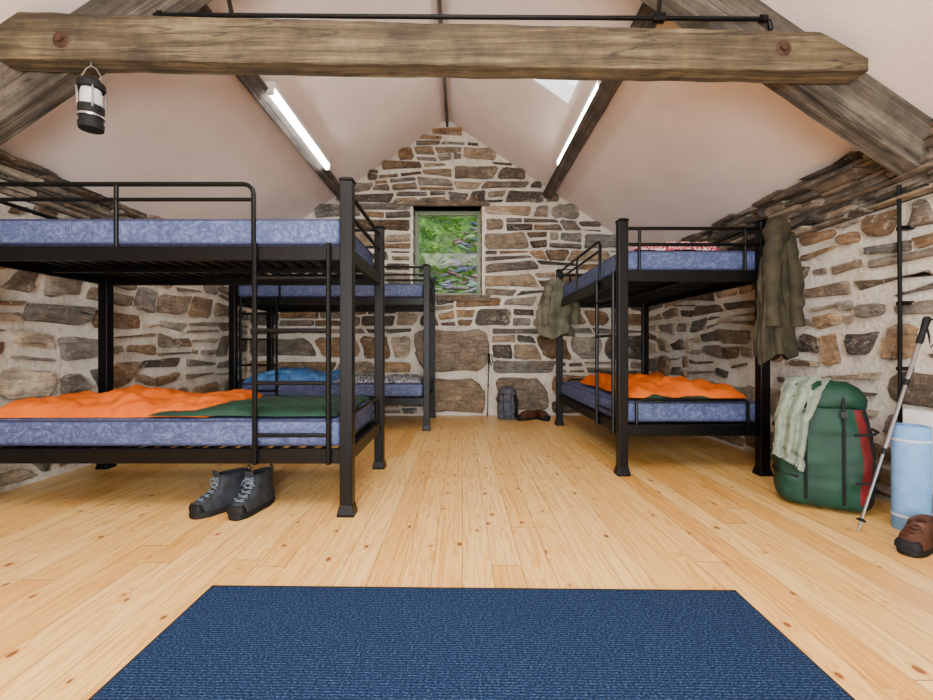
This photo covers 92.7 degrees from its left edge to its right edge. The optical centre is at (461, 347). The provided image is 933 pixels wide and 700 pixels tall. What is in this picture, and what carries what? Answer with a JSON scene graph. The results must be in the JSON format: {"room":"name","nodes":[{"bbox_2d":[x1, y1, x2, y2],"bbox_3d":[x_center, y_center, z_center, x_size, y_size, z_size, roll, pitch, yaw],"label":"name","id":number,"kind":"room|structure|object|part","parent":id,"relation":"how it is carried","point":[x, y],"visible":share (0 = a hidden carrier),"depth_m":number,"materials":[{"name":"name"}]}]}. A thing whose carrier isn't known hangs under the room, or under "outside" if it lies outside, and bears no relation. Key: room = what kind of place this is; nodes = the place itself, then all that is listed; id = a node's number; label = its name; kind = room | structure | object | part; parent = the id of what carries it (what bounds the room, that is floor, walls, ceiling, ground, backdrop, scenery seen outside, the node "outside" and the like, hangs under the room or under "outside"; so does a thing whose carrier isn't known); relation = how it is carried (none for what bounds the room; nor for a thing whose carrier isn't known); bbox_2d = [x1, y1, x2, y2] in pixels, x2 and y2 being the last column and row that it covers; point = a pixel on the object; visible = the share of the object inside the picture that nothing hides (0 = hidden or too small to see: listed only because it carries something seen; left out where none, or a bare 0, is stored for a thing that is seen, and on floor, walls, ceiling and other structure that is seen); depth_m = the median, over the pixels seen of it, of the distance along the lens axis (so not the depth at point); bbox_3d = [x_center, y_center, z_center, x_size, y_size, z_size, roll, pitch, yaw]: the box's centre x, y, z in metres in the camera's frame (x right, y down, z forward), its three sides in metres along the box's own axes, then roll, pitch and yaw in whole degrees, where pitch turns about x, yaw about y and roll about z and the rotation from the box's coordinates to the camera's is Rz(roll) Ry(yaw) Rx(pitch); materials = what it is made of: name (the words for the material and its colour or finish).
{"room":"hostel bunk room","nodes":[
{"label":"hostel bunk room","id":0,"kind":"room"},
{"bbox_2d":[0,149,248,492],"bbox_3d":[-2.921,-0.156,1.750,0.598,2.053,8.000,0,0,0],"label":"wall","id":1,"kind":"structure","parent":0,"point":[171,337],"depth_m":3.22,"materials":[{"name":"stone"}]},
{"bbox_2d":[0,0,445,218],"bbox_3d":[-1.744,-1.958,1.975,3.108,2.181,8.450,0,0,0],"label":"slope","id":2,"kind":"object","parent":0,"point":[159,127],"visible":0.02,"depth_m":3.66,"materials":[{"name":"paint"}]},
{"bbox_2d":[0,0,931,200],"bbox_3d":[-0.185,-1.923,1.975,5.324,2.021,7.544,0,0,0],"label":"roof truss","id":3,"kind":"object","parent":2,"relation":"attached to","point":[43,54],"visible":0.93,"depth_m":2.15,"materials":[{"name":"brown wood"}]},
{"bbox_2d":[75,62,105,134],"bbox_3d":[-1.800,-1.228,2.160,0.116,0.345,0.116,0,0,0],"label":"lantern","id":4,"kind":"object","parent":3,"relation":"hanging from","point":[91,113],"visible":1,"depth_m":2.12,"materials":[{"name":"metal"}]},
{"bbox_3d":[-1.800,-1.210,2.160,0.088,0.090,0.088,0,0,0],"label":"globe","id":5,"kind":"part","parent":4,"relation":"part of"},
{"bbox_2d":[265,81,330,170],"bbox_3d":[-1.440,-1.952,4.055,0.070,0.096,1.450,0,0,0],"label":"fluorescent light","id":6,"kind":"object","parent":3,"relation":"attached to","point":[275,93],"visible":0.99,"depth_m":3.81,"materials":[{"name":"white plastic"}]},
{"bbox_2d":[248,121,640,414],"bbox_3d":[-0.185,-1.040,5.910,6.070,3.820,0.580,0,0,0],"label":"wall","id":7,"kind":"structure","parent":0,"point":[526,236],"depth_m":5.72,"materials":[{"name":"stone"}]},
{"bbox_2d":[415,211,480,294],"bbox_3d":[-0.188,-1.255,5.980,0.885,1.146,0.060,0,0,0],"label":"frame","id":8,"kind":"object","parent":7,"relation":"attached to","point":[417,213],"visible":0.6,"depth_m":5.95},
{"bbox_2d":[0,415,932,699],"bbox_3d":[-0.185,0.945,1.975,6.070,0.150,8.450,0,0,0],"label":"floor","id":9,"kind":"structure","parent":0,"point":[95,564],"depth_m":2.00,"materials":[{"name":"brown wood"}]},
{"bbox_2d":[0,177,386,517],"bbox_3d":[-1.590,-0.009,2.775,2.074,1.757,0.994,0,0,0],"label":"bunk bed","id":10,"kind":"object","parent":9,"relation":"on","point":[107,253],"visible":0.99,"depth_m":2.33,"materials":[{"name":"metal"}]},
{"bbox_2d":[0,384,262,417],"bbox_3d":[-1.935,0.304,2.755,1.223,0.130,0.813,0,0,0],"label":"sleeping bag","id":11,"kind":"object","parent":10,"relation":"on","point":[136,400],"visible":0.98,"depth_m":2.43,"materials":[{"name":"orange fabric"}]},
{"bbox_3d":[-1.590,-0.610,2.775,1.904,0.145,0.896,0,0,0],"label":"mattress","id":12,"kind":"part","parent":10,"relation":"part of","materials":[{"name":"fabric"}]},
{"bbox_3d":[-1.590,0.446,2.775,1.904,0.145,0.896,0,0,0],"label":"mattress","id":13,"kind":"part","parent":10,"relation":"part of","materials":[{"name":"fabric"}]},
{"bbox_2d":[148,394,370,415],"bbox_3d":[-1.160,0.330,2.745,1.031,0.055,0.850,0,0,0],"label":"sleeping bag","id":14,"kind":"object","parent":10,"relation":"on","point":[267,405],"visible":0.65,"depth_m":2.42,"materials":[{"name":"green fabric"}]},
{"bbox_2d":[188,464,251,519],"bbox_3d":[-1.286,0.761,2.391,0.113,0.218,0.333,0,0,34],"label":"boot","id":15,"kind":"object","parent":9,"relation":"on","point":[227,486],"visible":0.8,"depth_m":2.35,"materials":[{"name":"leather"}]},
{"bbox_2d":[227,464,274,520],"bbox_3d":[-1.117,0.761,2.390,0.113,0.218,0.333,0,0,12],"label":"boot","id":16,"kind":"object","parent":9,"relation":"on","point":[257,495],"visible":0.99,"depth_m":2.35,"materials":[{"name":"leather"}]},
{"bbox_2d":[229,264,435,430],"bbox_3d":[-1.395,-0.009,5.155,2.134,1.757,0.994,0,0,0],"label":"bunk bed","id":17,"kind":"object","parent":9,"relation":"on","point":[398,297],"visible":0.69,"depth_m":4.71,"materials":[{"name":"metal"}]},
{"bbox_2d":[242,367,339,382],"bbox_3d":[-1.875,0.294,5.110,0.955,0.149,0.765,0,0,0],"label":"sleeping bag","id":18,"kind":"object","parent":17,"relation":"on","point":[284,373],"visible":0.85,"depth_m":4.81,"materials":[{"name":"blue fabric"}]},
{"bbox_3d":[-1.395,-0.610,5.155,1.964,0.145,0.896,0,0,0],"label":"mattress","id":19,"kind":"part","parent":17,"relation":"part of","materials":[{"name":"fabric"}]},
{"bbox_3d":[-1.395,0.446,5.155,1.964,0.145,0.896,0,0,0],"label":"mattress","id":20,"kind":"part","parent":17,"relation":"part of","materials":[{"name":"fabric"}]},
{"bbox_2d":[331,373,422,382],"bbox_3d":[-0.915,0.334,5.125,0.953,0.070,0.850,0,0,0],"label":"patterned blanket","id":21,"kind":"object","parent":17,"relation":"on","point":[365,377],"visible":0.75,"depth_m":4.80,"materials":[{"name":"fabric"}]},
{"bbox_2d":[88,585,855,699],"bbox_3d":[0.021,0.864,0.912,1.880,0.010,1.375,0,0,1],"label":"rug","id":22,"kind":"object","parent":9,"relation":"on","point":[233,642],"visible":1,"depth_m":1.28,"materials":[{"name":"blue carpet"}]},
{"bbox_2d":[486,353,492,417],"bbox_3d":[0.345,0.469,5.528,0.076,0.802,0.167,0,0,13],"label":"trekking pole","id":23,"kind":"object","parent":9,"relation":"on","point":[489,354],"visible":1,"depth_m":5.54,"materials":[{"name":"metal"}]},
{"bbox_2d":[497,386,518,419],"bbox_3d":[0.560,0.672,5.463,0.267,0.390,0.245,0,0,8],"label":"small rucksack","id":24,"kind":"object","parent":9,"relation":"on","point":[507,405],"visible":0.96,"depth_m":5.37,"materials":[{"name":"grey fabric"}]},
{"bbox_3d":[0.560,0.524,5.453,0.217,0.095,0.182,0,0,8],"label":"lid","id":25,"kind":"part","parent":24,"relation":"part of","materials":[{"name":"grey fabric"}]},
{"bbox_2d":[516,410,536,420],"bbox_3d":[0.789,0.817,5.394,0.290,0.106,0.101,0,0,-30],"label":"shoe","id":26,"kind":"object","parent":9,"relation":"on","point":[529,414],"visible":1,"depth_m":5.35,"materials":[{"name":"leather"}]},
{"bbox_2d":[536,410,550,420],"bbox_3d":[0.974,0.817,5.408,0.101,0.106,0.290,0,0,-20],"label":"shoe","id":27,"kind":"object","parent":9,"relation":"on","point":[542,415],"visible":0.91,"depth_m":5.33,"materials":[{"name":"leather"}]},
{"bbox_2d":[555,218,772,475],"bbox_3d":[1.580,-0.009,4.035,1.054,1.757,2.054,0,0,0],"label":"bunk bed","id":28,"kind":"object","parent":9,"relation":"on","point":[643,280],"visible":0.91,"depth_m":3.09,"materials":[{"name":"metal"}]},
{"bbox_2d":[536,278,580,339],"bbox_3d":[1.065,-0.430,4.930,0.481,0.679,0.225,0,0,8],"label":"jacket","id":29,"kind":"object","parent":28,"relation":"hanging from","point":[553,319],"visible":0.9,"depth_m":4.86,"materials":[{"name":"fabric"}]},
{"bbox_3d":[1.580,0.446,4.035,0.956,0.145,1.884,0,0,0],"label":"mattress","id":30,"kind":"part","parent":28,"relation":"part of","materials":[{"name":"fabric"}]},
{"bbox_3d":[1.580,-0.610,4.035,0.956,0.145,1.884,0,0,0],"label":"mattress","id":31,"kind":"part","parent":28,"relation":"part of","materials":[{"name":"fabric"}]},
{"bbox_2d":[580,371,745,401],"bbox_3d":[1.587,0.288,3.787,0.838,0.161,1.488,0,0,0],"label":"sleeping bag","id":32,"kind":"object","parent":28,"relation":"on","point":[655,384],"visible":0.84,"depth_m":3.20,"materials":[{"name":"orange fabric"}]},
{"bbox_2d":[628,241,718,250],"bbox_3d":[1.510,-0.733,3.510,0.653,0.093,0.834,0,0,0],"label":"patterned blanket","id":33,"kind":"object","parent":28,"relation":"on","point":[633,248],"visible":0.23,"depth_m":3.13,"materials":[{"name":"red fabric"}]},
{"bbox_2d":[753,217,804,364],"bbox_3d":[2.101,-0.369,2.947,0.328,0.962,0.168,0,0,-10],"label":"jacket","id":34,"kind":"object","parent":28,"relation":"hanging from","point":[780,301],"visible":1,"depth_m":2.90,"materials":[{"name":"green fabric"}]},
{"bbox_2d":[771,376,880,512],"bbox_3d":[2.007,0.513,2.488,0.474,0.710,0.446,0,0,30],"label":"backpack","id":35,"kind":"object","parent":9,"relation":"on","point":[824,455],"visible":0.99,"depth_m":2.36,"materials":[{"name":"green fabric"}]},
{"bbox_3d":[2.020,0.258,2.493,0.379,0.166,0.318,0,-5,34],"label":"lid","id":36,"kind":"part","parent":35,"relation":"part of","materials":[{"name":"green fabric"}]},
{"bbox_2d":[856,316,932,531],"bbox_3d":[2.070,0.359,2.125,0.415,1.024,0.071,0,0,-2],"label":"trekking pole","id":37,"kind":"object","parent":9,"relation":"on","point":[924,328],"visible":1,"depth_m":2.12,"materials":[{"name":"metal"}]},
{"bbox_2d":[890,423,932,530],"bbox_3d":[2.151,0.618,2.130,0.147,0.499,0.144,0,0,0],"label":"mat","id":38,"kind":"object","parent":9,"relation":"on","point":[911,444],"visible":0.81,"depth_m":2.08,"materials":[{"name":"blue plastic"}]},
{"bbox_2d":[894,514,932,557],"bbox_3d":[1.978,0.807,1.924,0.290,0.125,0.101,0,0,-28],"label":"shoe","id":39,"kind":"object","parent":9,"relation":"on","point":[915,540],"visible":1,"depth_m":1.87,"materials":[{"name":"leather"}]},
{"bbox_2d":[441,0,932,242],"bbox_3d":[1.364,-1.958,1.975,3.108,2.181,8.450,0,0,0],"label":"slope","id":40,"kind":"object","parent":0,"point":[660,153],"visible":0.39,"depth_m":3.46,"materials":[{"name":"paint"}]},
{"bbox_2d":[530,79,581,106],"bbox_3d":[0.752,-2.395,3.740,0.605,0.480,0.480,0,0,0],"label":"window","id":41,"kind":"structure","parent":40,"relation":"attached to","point":[564,91],"depth_m":3.95,"materials":[{"name":"white glass"}]},
{"bbox_2d":[556,81,600,164],"bbox_3d":[1.060,-2.017,4.110,0.070,0.096,1.500,0,0,0],"label":"fluorescent light","id":42,"kind":"object","parent":40,"relation":"attached to","point":[596,84],"visible":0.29,"depth_m":3.93,"materials":[{"name":"white plastic"}]},
{"bbox_2d":[649,117,932,515],"bbox_3d":[2.543,-0.153,1.849,0.613,2.046,8.198,0,0,0],"label":"wall","id":43,"kind":"structure","parent":0,"point":[842,215],"depth_m":2.81,"materials":[{"name":"stone"}]},
{"bbox_2d":[896,185,914,422],"bbox_3d":[2.360,-0.205,2.349,0.080,1.330,0.092,0,0,0],"label":"conduit","id":44,"kind":"object","parent":43,"relation":"attached to","point":[900,227],"visible":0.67,"depth_m":2.37,"materials":[{"name":"black metal"}]},
{"bbox_2d":[903,408,932,493],"bbox_3d":[2.334,0.510,1.925,0.132,0.400,0.750,0,0,0],"label":"wall heater","id":45,"kind":"object","parent":43,"relation":"attached to","point":[910,415],"visible":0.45,"depth_m":2.21,"materials":[{"name":"white metal"}]},
{"label":"outside","id":46,"kind":"structure","parent":0,"visible":0},
{"bbox_2d":[419,217,476,292],"bbox_3d":[0.000,-1.709,8.575,8.000,5.770,4.650,0,0,0],"label":"bank","id":47,"kind":"object","parent":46,"point":[436,224],"visible":0.02,"depth_m":9.48,"materials":[{"name":"green plant"}]},
{"bbox_2d":[419,220,476,292],"bbox_3d":[-0.055,-1.892,9.044,3.853,3.724,1.489,0,0,-29],"label":"slate scree","id":48,"kind":"structure","parent":47,"relation":"on","point":[470,283],"depth_m":8.94,"materials":[{"name":"stone"}]},
{"bbox_2d":[419,217,476,281],"bbox_3d":[-0.003,-2.303,9.391,4.793,4.538,3.234,0,0,0],"label":"ferns","id":49,"kind":"object","parent":47,"relation":"on","point":[434,250],"visible":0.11,"depth_m":9.16,"materials":[{"name":"green plant"}]}
]}

